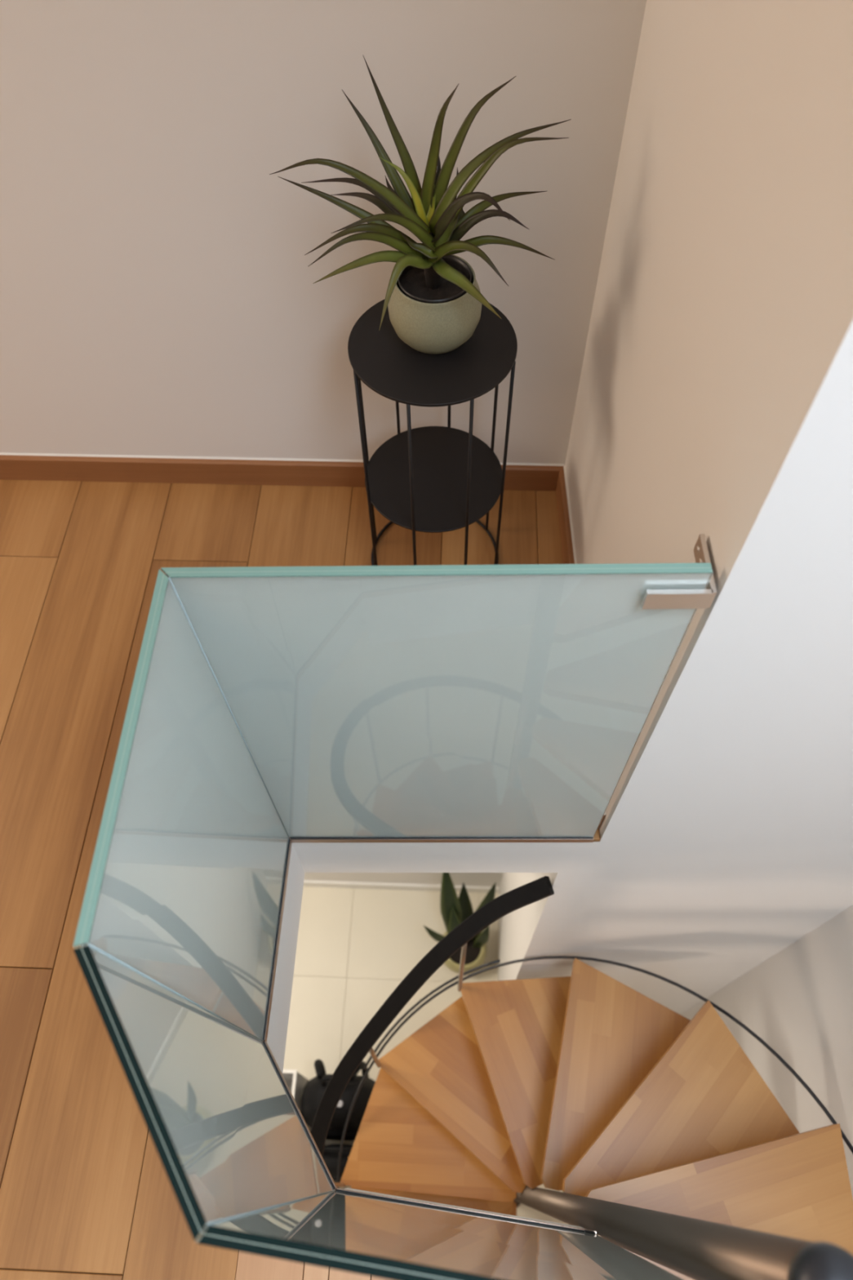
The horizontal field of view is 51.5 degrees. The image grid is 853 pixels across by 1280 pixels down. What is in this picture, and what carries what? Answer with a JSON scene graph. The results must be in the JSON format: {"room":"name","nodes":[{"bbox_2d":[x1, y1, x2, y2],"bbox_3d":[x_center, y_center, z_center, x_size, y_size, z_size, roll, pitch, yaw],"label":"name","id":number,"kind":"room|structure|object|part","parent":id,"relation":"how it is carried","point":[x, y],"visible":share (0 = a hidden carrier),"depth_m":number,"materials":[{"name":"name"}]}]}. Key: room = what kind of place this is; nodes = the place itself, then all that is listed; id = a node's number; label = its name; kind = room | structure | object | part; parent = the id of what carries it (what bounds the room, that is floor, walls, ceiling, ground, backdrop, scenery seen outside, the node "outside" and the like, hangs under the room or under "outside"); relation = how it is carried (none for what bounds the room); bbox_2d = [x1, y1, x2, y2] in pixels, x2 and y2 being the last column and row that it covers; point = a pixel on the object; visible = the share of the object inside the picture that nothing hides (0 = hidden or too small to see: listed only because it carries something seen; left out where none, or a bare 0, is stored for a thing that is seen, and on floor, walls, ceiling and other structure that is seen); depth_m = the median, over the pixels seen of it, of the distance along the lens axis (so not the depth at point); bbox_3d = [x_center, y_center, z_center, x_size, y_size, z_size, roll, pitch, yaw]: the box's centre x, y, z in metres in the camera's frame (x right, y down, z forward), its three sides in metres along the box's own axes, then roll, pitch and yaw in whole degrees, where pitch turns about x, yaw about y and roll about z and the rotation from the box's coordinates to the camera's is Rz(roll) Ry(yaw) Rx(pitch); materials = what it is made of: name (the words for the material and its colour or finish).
{"room":"stair landing","nodes":[
{"label":"stair landing","id":0,"kind":"room"},
{"bbox_2d":[0,479,600,1279],"bbox_3d":[-1.169,1.375,1.248,4.255,0.220,4.027,2,59,2],"label":"floor","id":1,"kind":"structure","parent":0,"point":[86,1193],"depth_m":1.77,"materials":[{"name":"brown wood"}]},
{"bbox_2d":[73,563,712,1279],"bbox_3d":[0.001,0.424,1.167,0.600,0.887,0.668,2,59,2],"label":"glass balustrade","id":2,"kind":"object","parent":1,"relation":"on","point":[270,708],"visible":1,"depth_m":1.07,"materials":[{"name":"teal"}]},
{"bbox_3d":[-0.283,0.316,1.228,0.016,0.870,0.395,2,59,2],"label":"glass panel","id":3,"kind":"part","parent":2,"relation":"part of","materials":[{"name":"clear glass"}]},
{"bbox_3d":[-0.226,0.563,1.079,0.021,0.870,0.266,-28,63,-15],"label":"glass panel","id":4,"kind":"part","parent":2,"relation":"part of","materials":[{"name":"clear glass"}]},
{"bbox_3d":[0.015,0.151,1.322,0.594,0.870,0.017,0,59,1],"label":"glass panel","id":5,"kind":"part","parent":2,"relation":"part of","materials":[{"name":"clear glass"}]},
{"bbox_3d":[0.047,0.679,1.006,0.419,0.870,0.022,7,60,5],"label":"glass panel","id":6,"kind":"part","parent":2,"relation":"part of","materials":[{"name":"clear glass"}]},
{"bbox_2d":[347,299,517,565],"bbox_3d":[0.015,-0.348,1.772,0.293,0.614,0.293,2,59,2],"label":"plant stand","id":7,"kind":"object","parent":1,"relation":"on","point":[432,479],"visible":0.78,"depth_m":1.70,"materials":[{"name":"black metal"}]},
{"bbox_3d":[-0.115,-0.296,1.743,0.006,0.607,0.006,2,59,2],"label":"rod","id":8,"kind":"part","parent":7,"relation":"part of","materials":[{"name":"black metal"}]},
{"bbox_3d":[-0.122,-0.384,1.796,0.006,0.607,0.006,2,59,2],"label":"rod","id":9,"kind":"part","parent":7,"relation":"part of","materials":[{"name":"black metal"}]},
{"bbox_3d":[-0.059,-0.453,1.836,0.006,0.607,0.006,2,59,2],"label":"rod","id":10,"kind":"part","parent":7,"relation":"part of","materials":[{"name":"black metal"}]},
{"bbox_3d":[-0.025,-0.230,1.702,0.006,0.607,0.006,2,59,2],"label":"rod","id":11,"kind":"part","parent":7,"relation":"part of","materials":[{"name":"black metal"}]},
{"bbox_2d":[269,54,571,354],"bbox_3d":[-0.009,-0.606,1.329,0.416,0.410,0.260,2,59,2],"label":"potted plant","id":12,"kind":"object","parent":7,"relation":"on","point":[433,300],"visible":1,"depth_m":1.30,"materials":[{"name":"green plant"}]},
{"bbox_3d":[0.009,-0.596,1.387,0.027,0.106,0.027,2,59,2],"label":"stem","id":13,"kind":"part","parent":12,"relation":"part of","materials":[{"name":"plant"}]},
{"bbox_3d":[0.014,-0.550,1.464,0.155,0.119,0.155,2,59,2],"label":"pot","id":14,"kind":"part","parent":12,"relation":"part of","materials":[{"name":"beige ceramic"}]},
{"bbox_3d":[0.013,-0.566,1.438,0.118,0.062,0.118,2,59,2],"label":"pot","id":15,"kind":"part","parent":12,"relation":"part of","materials":[{"name":"black ceramic"}]},
{"bbox_2d":[364,426,502,533],"bbox_3d":[0.015,-0.331,1.800,0.281,0.005,0.281,2,59,2],"label":"shelf","id":16,"kind":"object","parent":7,"relation":"attached to","point":[439,453],"depth_m":1.79,"materials":[{"name":"black metal"}]},
{"bbox_3d":[0.047,-0.468,1.843,0.006,0.607,0.006,2,59,2],"label":"rod","id":17,"kind":"part","parent":7,"relation":"part of","materials":[{"name":"black metal"}]},
{"bbox_3d":[0.079,-0.239,1.706,0.006,0.607,0.006,2,59,2],"label":"rod","id":18,"kind":"part","parent":7,"relation":"part of","materials":[{"name":"black metal"}]},
{"bbox_3d":[0.136,-0.414,1.809,0.006,0.607,0.006,2,59,2],"label":"rod","id":19,"kind":"part","parent":7,"relation":"part of","materials":[{"name":"black metal"}]},
{"bbox_3d":[0.151,-0.313,1.749,0.006,0.607,0.006,2,59,2],"label":"rod","id":20,"kind":"part","parent":7,"relation":"part of","materials":[{"name":"black metal"}]},
{"bbox_2d":[0,0,646,463],"bbox_3d":[-1.510,-1.056,1.250,3.646,2.720,0.120,2,59,2],"label":"wall","id":21,"kind":"structure","parent":0,"point":[158,295],"depth_m":1.53,"materials":[{"name":"white paint"}]},
{"bbox_2d":[0,454,564,491],"bbox_3d":[-1.447,-0.431,2.160,3.546,0.076,0.015,2,59,2],"label":"baseboard","id":22,"kind":"structure","parent":21,"relation":"attached to","point":[42,468],"depth_m":2.12,"materials":[{"name":"brown wood"}]},
{"bbox_2d":[0,452,564,466],"bbox_3d":[-1.448,-0.457,2.128,3.546,0.004,0.004,2,59,2],"label":"trim","id":23,"kind":"structure","parent":21,"relation":"attached to","point":[1,453],"depth_m":2.10,"materials":[{"name":"white"}]},
{"bbox_2d":[304,872,502,887],"bbox_3d":[-1.087,0.501,3.285,2.842,2.383,0.120,2,59,2],"label":"wall","id":24,"kind":"structure","parent":0,"point":[477,879],"depth_m":4.11,"materials":[{"name":"white paint"}]},
{"bbox_2d":[303,880,499,893],"bbox_3d":[-1.069,1.151,4.244,2.830,0.070,0.012,2,59,2],"label":"baseboard","id":25,"kind":"structure","parent":24,"relation":"attached to","point":[306,882],"depth_m":4.20,"materials":[{"name":"white"}]},
{"bbox_2d":[283,886,568,1224],"bbox_3d":[-0.783,2.636,3.451,3.790,0.100,3.590,2,59,2],"label":"floor","id":26,"kind":"structure","parent":0,"point":[355,947],"depth_m":4.06,"materials":[{"name":"beige tile"}]},
{"bbox_2d":[282,1069,306,1111],"bbox_3d":[-0.674,1.934,3.604,0.308,0.354,0.308,2,59,2],"label":"storage box","id":27,"kind":"object","parent":26,"relation":"on","point":[295,1082],"visible":0.18,"depth_m":3.61,"materials":[{"name":"grey"}]},
{"bbox_2d":[301,1058,375,1140],"bbox_3d":[-0.342,1.841,3.542,0.330,0.544,0.282,2,59,2],"label":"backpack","id":28,"kind":"object","parent":26,"relation":"on","point":[313,1091],"visible":0.64,"depth_m":3.40,"materials":[{"name":"black fabric"}]},
{"bbox_3d":[-0.356,1.678,3.363,0.097,0.070,0.034,2,59,2],"label":"handle","id":29,"kind":"part","parent":28,"relation":"part of","materials":[{"name":"black fabric"}]},
{"bbox_2d":[323,1143,353,1182],"bbox_3d":[-0.327,2.052,3.462,0.260,0.465,0.136,2,59,2],"label":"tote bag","id":30,"kind":"object","parent":26,"relation":"on","point":[331,1153],"visible":0.2,"depth_m":3.32,"materials":[{"name":"black fabric"}]},
{"bbox_3d":[-0.331,1.993,3.280,0.154,0.092,0.020,2,59,2],"label":"handle","id":31,"kind":"part","parent":30,"relation":"part of","materials":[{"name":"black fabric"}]},
{"bbox_3d":[-0.328,1.919,3.324,0.154,0.092,0.020,2,59,2],"label":"handle","id":32,"kind":"part","parent":30,"relation":"part of","materials":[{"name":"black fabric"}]},
{"bbox_2d":[423,872,496,973],"bbox_3d":[0.141,1.236,3.836,0.290,0.650,0.306,15,61,10],"label":"snake plant","id":33,"kind":"object","parent":26,"relation":"on","point":[454,910],"visible":0.55,"depth_m":3.84,"materials":[{"name":"green plant"}]},
{"bbox_3d":[0.166,1.406,4.013,0.214,0.170,0.214,2,59,2],"label":"pot","id":34,"kind":"part","parent":33,"relation":"part of","materials":[{"name":"beige ceramic"}]},
{"bbox_2d":[310,875,852,1279],"bbox_3d":[0.299,1.329,2.101,1.221,3.529,1.246,2,59,2],"label":"spiral staircase","id":35,"kind":"structure","parent":26,"relation":"on","point":[660,1137],"depth_m":2.18,"materials":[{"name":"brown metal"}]},
{"bbox_3d":[-0.004,1.162,2.785,0.509,0.363,0.062,-28,63,-15],"label":"tie rod","id":36,"kind":"part","parent":35,"relation":"part of","materials":[{"name":"grey"}]},
{"bbox_3d":[0.201,1.615,2.391,0.954,1.842,1.200,-31,63,-16],"label":"handrail","id":37,"kind":"part","parent":35,"relation":"part of","materials":[{"name":"black"}]},
{"bbox_3d":[0.308,1.616,2.563,1.216,2.441,1.215,2,59,2],"label":"tie rod","id":38,"kind":"part","parent":35,"relation":"part of","materials":[{"name":"grey"}]},
{"bbox_2d":[497,872,852,1014],"bbox_3d":[0.770,0.795,3.079,0.919,2.383,0.751,2,59,2],"label":"wall","id":39,"kind":"structure","parent":0,"point":[700,932],"depth_m":2.29,"materials":[{"name":"white paint"}]},
{"bbox_2d":[564,0,852,872],"bbox_3d":[0.743,-0.620,0.952,0.909,2.720,0.997,2,59,2],"label":"wall","id":40,"kind":"structure","parent":0,"point":[714,399],"depth_m":1.05,"materials":[{"name":"white paint"}]},
{"bbox_2d":[555,470,605,828],"bbox_3d":[0.322,-0.017,1.882,0.015,0.076,0.840,-1,59,0],"label":"baseboard","id":41,"kind":"structure","parent":40,"relation":"attached to","point":[561,491],"depth_m":2.01,"materials":[{"name":"brown wood"}]},
{"bbox_2d":[563,465,605,815],"bbox_3d":[0.326,-0.043,1.851,0.004,0.004,0.851,-1,59,0],"label":"trim","id":42,"kind":"structure","parent":40,"relation":"attached to","point":[564,467],"depth_m":1.99,"materials":[{"name":"white"}]},
{"bbox_2d":[641,533,716,608],"bbox_3d":[0.279,-0.077,0.993,0.076,0.030,0.084,2,59,2],"label":"clamp","id":43,"kind":"object","parent":40,"relation":"attached to","point":[653,598],"visible":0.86,"depth_m":0.97,"materials":[{"name":"silver metal"}]},
{"bbox_3d":[0.313,-0.078,0.993,0.005,0.030,0.080,-1,59,0],"label":"wall plate","id":44,"kind":"part","parent":43,"relation":"part of","materials":[{"name":"silver metal"}]},
{"bbox_2d":[680,904,852,1198],"bbox_3d":[0.996,1.768,0.909,0.115,5.103,3.176,2,59,2],"label":"wall","id":45,"kind":"structure","parent":0,"point":[798,1001],"depth_m":2.34,"materials":[{"name":"white paint"}]}
]}

